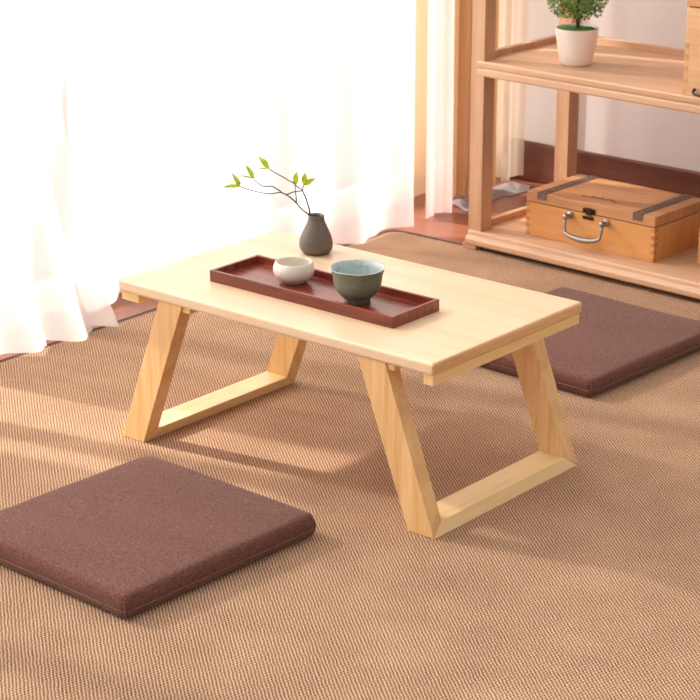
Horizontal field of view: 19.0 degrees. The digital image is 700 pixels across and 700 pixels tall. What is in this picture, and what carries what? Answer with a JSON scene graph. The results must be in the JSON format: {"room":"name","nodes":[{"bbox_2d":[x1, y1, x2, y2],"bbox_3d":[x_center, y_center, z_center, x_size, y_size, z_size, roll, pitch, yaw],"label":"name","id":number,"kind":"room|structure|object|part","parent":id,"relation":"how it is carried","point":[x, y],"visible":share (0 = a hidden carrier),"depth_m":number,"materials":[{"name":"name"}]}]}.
{"room":"living room","nodes":[
{"label":"living room","id":0,"kind":"room"},
{"bbox_2d":[0,177,545,359],"bbox_3d":[0.398,0.535,2.171,3.800,0.050,4.420,15,24,37],"label":"floor","id":1,"kind":"structure","parent":0,"point":[453,226],"depth_m":4.39,"materials":[{"name":"brown wood"}]},
{"bbox_2d":[0,230,699,699],"bbox_3d":[0.163,0.493,2.204,3.018,0.006,3.387,15,24,37],"label":"rug","id":2,"kind":"object","parent":1,"relation":"on","point":[583,584],"visible":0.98,"depth_m":2.88,"materials":[{"name":"beige carpet"}]},
{"bbox_2d":[0,455,315,619],"bbox_3d":[-0.289,0.245,2.851,0.339,0.039,0.358,16,25,39],"label":"floor cushion","id":3,"kind":"object","parent":2,"relation":"on","point":[128,539],"visible":1,"depth_m":2.80,"materials":[{"name":"brown fabric"}]},
{"bbox_2d":[119,230,581,538],"bbox_3d":[-0.006,0.032,3.136,0.607,0.255,0.356,15,24,37],"label":"table","id":4,"kind":"object","parent":2,"relation":"on","point":[478,322],"visible":0.94,"depth_m":3.04,"materials":[{"name":"brown wood"}]},
{"bbox_3d":[-0.291,0.031,3.164,0.135,0.236,0.026,15,24,37],"label":"leg","id":5,"kind":"part","parent":4,"relation":"part of","materials":[{"name":"brown wood"}]},
{"bbox_3d":[-0.147,-0.106,3.213,0.056,0.010,0.343,15,24,37],"label":"rail","id":6,"kind":"part","parent":4,"relation":"part of","materials":[{"name":"brown wood"}]},
{"bbox_3d":[-0.083,-0.051,3.400,0.135,0.236,0.026,15,24,37],"label":"leg","id":7,"kind":"part","parent":4,"relation":"part of","materials":[{"name":"brown wood"}]},
{"bbox_2d":[299,213,332,255],"bbox_3d":[-0.053,-0.182,3.268,0.053,0.062,0.053,15,24,37],"label":"bud vase","id":8,"kind":"object","parent":4,"relation":"on","point":[315,238],"visible":1,"depth_m":3.25,"materials":[{"name":"ceramic"}]},
{"bbox_2d":[224,156,315,215],"bbox_3d":[-0.127,-0.232,3.248,0.147,0.146,0.036,2,19,5],"label":"twig","id":9,"kind":"object","parent":8,"relation":"in","point":[305,181],"visible":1,"depth_m":3.25,"materials":[{"name":"green plant"}]},
{"bbox_3d":[-0.101,-0.217,3.247,0.096,0.103,0.005,-4,20,-12],"label":"stem","id":10,"kind":"part","parent":9,"relation":"part of","materials":[{"name":"brown plant"}]},
{"bbox_3d":[-0.066,-0.209,3.260,0.020,0.096,0.005,3,19,9],"label":"stem","id":11,"kind":"part","parent":9,"relation":"part of","materials":[{"name":"brown plant"}]},
{"bbox_2d":[210,255,438,328],"bbox_3d":[-0.041,-0.088,3.066,0.352,0.018,0.107,15,24,37],"label":"serving tray","id":12,"kind":"object","parent":4,"relation":"on","point":[390,307],"visible":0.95,"depth_m":3.04,"materials":[{"name":"brown wood"}]},
{"bbox_2d":[273,257,314,284],"bbox_3d":[-0.083,-0.117,3.107,0.062,0.033,0.061,15,24,37],"label":"tea cup","id":13,"kind":"object","parent":12,"relation":"on","point":[289,270],"visible":1,"depth_m":3.09,"materials":[{"name":"beige ceramic"}]},
{"bbox_2d":[330,259,384,305],"bbox_3d":[0.011,-0.094,3.010,0.080,0.054,0.080,15,24,37],"label":"bowl","id":14,"kind":"object","parent":12,"relation":"on","point":[357,281],"visible":0.99,"depth_m":2.99,"materials":[{"name":"green ceramic"}]},
{"bbox_3d":[0.147,-0.025,2.981,0.058,0.010,0.343,15,24,37],"label":"rail","id":15,"kind":"part","parent":4,"relation":"part of","materials":[{"name":"brown wood"}]},
{"bbox_3d":[0.070,0.130,2.879,0.137,0.236,0.026,15,24,37],"label":"leg","id":16,"kind":"part","parent":4,"relation":"part of","materials":[{"name":"brown wood"}]},
{"bbox_3d":[0.279,0.048,3.115,0.137,0.236,0.026,15,24,37],"label":"leg","id":17,"kind":"part","parent":4,"relation":"part of","materials":[{"name":"brown wood"}]},
{"bbox_2d":[481,287,699,397],"bbox_3d":[0.390,-0.021,3.621,0.352,0.037,0.387,17,25,40],"label":"floor cushion","id":18,"kind":"object","parent":2,"relation":"on","point":[613,343],"visible":0.61,"depth_m":3.54,"materials":[{"name":"brown fabric"}]},
{"bbox_2d":[452,180,532,211],"bbox_3d":[0.312,-0.340,4.594,0.070,0.009,0.271,15,24,37],"label":"folded cloth","id":19,"kind":"object","parent":1,"relation":"on","point":[509,188],"visible":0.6,"depth_m":4.62,"materials":[{"name":"grey fabric"}]},
{"bbox_2d":[463,0,699,298],"bbox_3d":[0.699,-0.545,3.884,0.972,0.866,0.340,16,25,39],"label":"open shelf","id":20,"kind":"object","parent":1,"relation":"on","point":[622,70],"visible":0.59,"depth_m":4.07,"materials":[{"name":"brown wood"}]},
{"bbox_3d":[0.260,-0.632,4.070,0.034,0.824,0.034,16,25,39],"label":"post","id":21,"kind":"part","parent":20,"relation":"part of","materials":[{"name":"brown wood"}]},
{"bbox_3d":[0.353,-0.285,4.306,0.014,0.012,0.254,16,25,39],"label":"rail","id":22,"kind":"part","parent":20,"relation":"part of","materials":[{"name":"brown wood"}]},
{"bbox_3d":[0.353,-0.610,4.193,0.014,0.012,0.254,16,25,39],"label":"rail","id":23,"kind":"part","parent":20,"relation":"part of","materials":[{"name":"brown wood"}]},
{"bbox_3d":[0.451,-0.702,4.271,0.034,0.824,0.034,16,25,39],"label":"post","id":24,"kind":"part","parent":20,"relation":"part of","materials":[{"name":"brown wood"}]},
{"bbox_2d":[547,0,608,66],"bbox_3d":[0.437,-0.650,4.014,0.126,0.204,0.127,15,24,37],"label":"potted topiary","id":25,"kind":"object","parent":20,"relation":"on","point":[576,42],"visible":1,"depth_m":4.00,"materials":[{"name":"ceramic"}]},
{"bbox_2d":[555,23,598,66],"bbox_3d":[0.437,-0.587,4.034,0.084,0.072,0.084,15,24,37],"label":"pot","id":26,"kind":"object","parent":25,"relation":"attached to","point":[576,42],"depth_m":4.01,"materials":[{"name":"ceramic"}]},
{"bbox_3d":[0.699,-0.164,4.016,0.954,0.028,0.340,16,25,39],"label":"board","id":27,"kind":"part","parent":20,"relation":"part of","materials":[{"name":"brown wood"}]},
{"bbox_2d":[526,174,699,261],"bbox_3d":[0.513,-0.260,4.111,0.303,0.092,0.208,16,25,39],"label":"wooden box","id":28,"kind":"object","parent":20,"relation":"on","point":[593,212],"visible":1,"depth_m":4.06,"materials":[{"name":"brown wood"}]},
{"bbox_3d":[0.423,-0.261,4.074,0.015,0.015,0.024,16,25,39],"label":"handle mount","id":29,"kind":"part","parent":28,"relation":"part of","materials":[{"name":"metal"}]},
{"bbox_3d":[0.449,-0.229,4.047,0.093,0.044,0.017,16,25,39],"label":"handle","id":30,"kind":"part","parent":28,"relation":"part of","materials":[{"name":"metal"}]},
{"bbox_3d":[0.461,-0.256,4.054,0.025,0.006,0.003,16,25,39],"label":"latch plate","id":31,"kind":"part","parent":28,"relation":"part of","materials":[{"name":"brown metal"}]},
{"bbox_3d":[0.488,-0.242,4.020,0.015,0.015,0.024,16,25,39],"label":"handle mount","id":32,"kind":"part","parent":28,"relation":"part of","materials":[{"name":"metal"}]},
{"bbox_3d":[0.522,-0.295,4.109,0.303,0.020,0.177,16,25,39],"label":"lid","id":33,"kind":"part","parent":28,"relation":"part of","materials":[{"name":"brown wood"}]},
{"bbox_3d":[0.798,-0.544,4.002,0.894,0.012,0.014,16,25,39],"label":"rail","id":34,"kind":"part","parent":20,"relation":"part of","materials":[{"name":"brown wood"}]},
{"bbox_2d":[682,0,699,96],"bbox_3d":[0.759,-0.552,3.732,0.263,0.205,0.220,16,25,39],"label":"wooden box","id":35,"kind":"object","parent":20,"relation":"on","point":[691,79],"visible":1,"depth_m":3.75,"materials":[{"name":"brown wood"}]},
{"bbox_3d":[0.765,-0.631,3.712,0.263,0.044,0.203,16,25,39],"label":"lid","id":36,"kind":"part","parent":35,"relation":"part of","materials":[{"name":"brown wood"}]},
{"bbox_3d":[0.643,-0.455,3.732,0.083,0.012,0.018,16,25,39],"label":"handle","id":37,"kind":"part","parent":35,"relation":"part of","materials":[{"name":"brown metal"}]},
{"bbox_2d":[697,228,699,263],"bbox_3d":[0.799,-0.189,3.937,0.241,0.072,0.151,16,25,39],"label":"wooden box","id":38,"kind":"object","parent":20,"relation":"on","point":[698,254],"visible":1,"depth_m":3.96,"materials":[{"name":"brown wood"}]},
{"bbox_2d":[496,0,505,177],"bbox_3d":[-1.062,-1.027,2.849,0.120,2.556,4.320,15,24,37],"label":"wall","id":39,"kind":"structure","parent":0,"point":[501,39],"depth_m":4.71,"materials":[{"name":"beige paint"}]},
{"bbox_2d":[414,0,427,196],"bbox_3d":[-0.893,-0.985,3.107,0.045,2.206,3.690,15,24,37],"label":"window","id":40,"kind":"structure","parent":39,"relation":"in","point":[420,6],"depth_m":4.54,"materials":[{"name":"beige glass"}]},
{"bbox_3d":[-0.667,-2.215,2.764,0.018,0.018,3.300,15,24,37],"label":"curtain rod","id":41,"kind":"object","parent":39,"relation":"attached to","visible":0},
{"bbox_2d":[0,0,118,354],"bbox_3d":[-0.567,-1.115,3.229,0.095,2.359,0.380,15,24,37],"label":"sheer curtain","id":42,"kind":"object","parent":41,"relation":"hanging from","point":[52,288],"visible":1,"depth_m":3.57,"materials":[{"name":"white fabric"}]},
{"bbox_2d":[49,0,413,303],"bbox_3d":[-0.200,-1.270,3.673,0.102,2.358,1.036,17,25,40],"label":"sheer curtain","id":43,"kind":"object","parent":41,"relation":"hanging from","point":[162,100],"visible":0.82,"depth_m":3.97,"materials":[{"name":"white fabric"}]},
{"bbox_2d":[426,0,454,217],"bbox_3d":[0.186,-1.407,4.077,0.038,2.364,0.095,18,26,41],"label":"sheer curtain","id":44,"kind":"object","parent":41,"relation":"hanging from","point":[440,30],"visible":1,"depth_m":4.38,"materials":[{"name":"white fabric"}]},
{"bbox_2d":[452,0,498,198],"bbox_3d":[0.260,-1.457,4.196,0.031,2.348,0.178,14,23,34],"label":"drape","id":45,"kind":"object","parent":41,"relation":"hanging from","point":[463,9],"visible":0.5,"depth_m":4.49,"materials":[{"name":"fabric"}]},
{"bbox_2d":[501,0,527,180],"bbox_3d":[0.364,-1.492,4.295,0.015,2.347,0.075,15,24,37],"label":"drape","id":46,"kind":"object","parent":41,"relation":"hanging from","point":[516,11],"visible":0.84,"depth_m":4.63,"materials":[{"name":"white fabric"}]},
{"bbox_2d":[524,0,559,145],"bbox_3d":[0.429,-1.607,4.304,0.165,2.416,0.008,15,24,37],"label":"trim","id":47,"kind":"structure","parent":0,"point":[540,103],"depth_m":4.66,"materials":[{"name":"white paint"}]},
{"bbox_2d":[577,0,699,171],"bbox_3d":[1.774,-1.219,3.324,3.820,2.506,0.100,15,24,37],"label":"wall","id":48,"kind":"structure","parent":0,"point":[623,129],"depth_m":4.50,"materials":[{"name":"paint"}]},
{"bbox_2d":[513,140,699,197],"bbox_3d":[1.784,-0.051,3.643,3.700,0.090,0.014,15,24,37],"label":"baseboard","id":49,"kind":"structure","parent":48,"relation":"attached to","point":[538,157],"depth_m":4.58,"materials":[{"name":"brown wood"}]}
]}

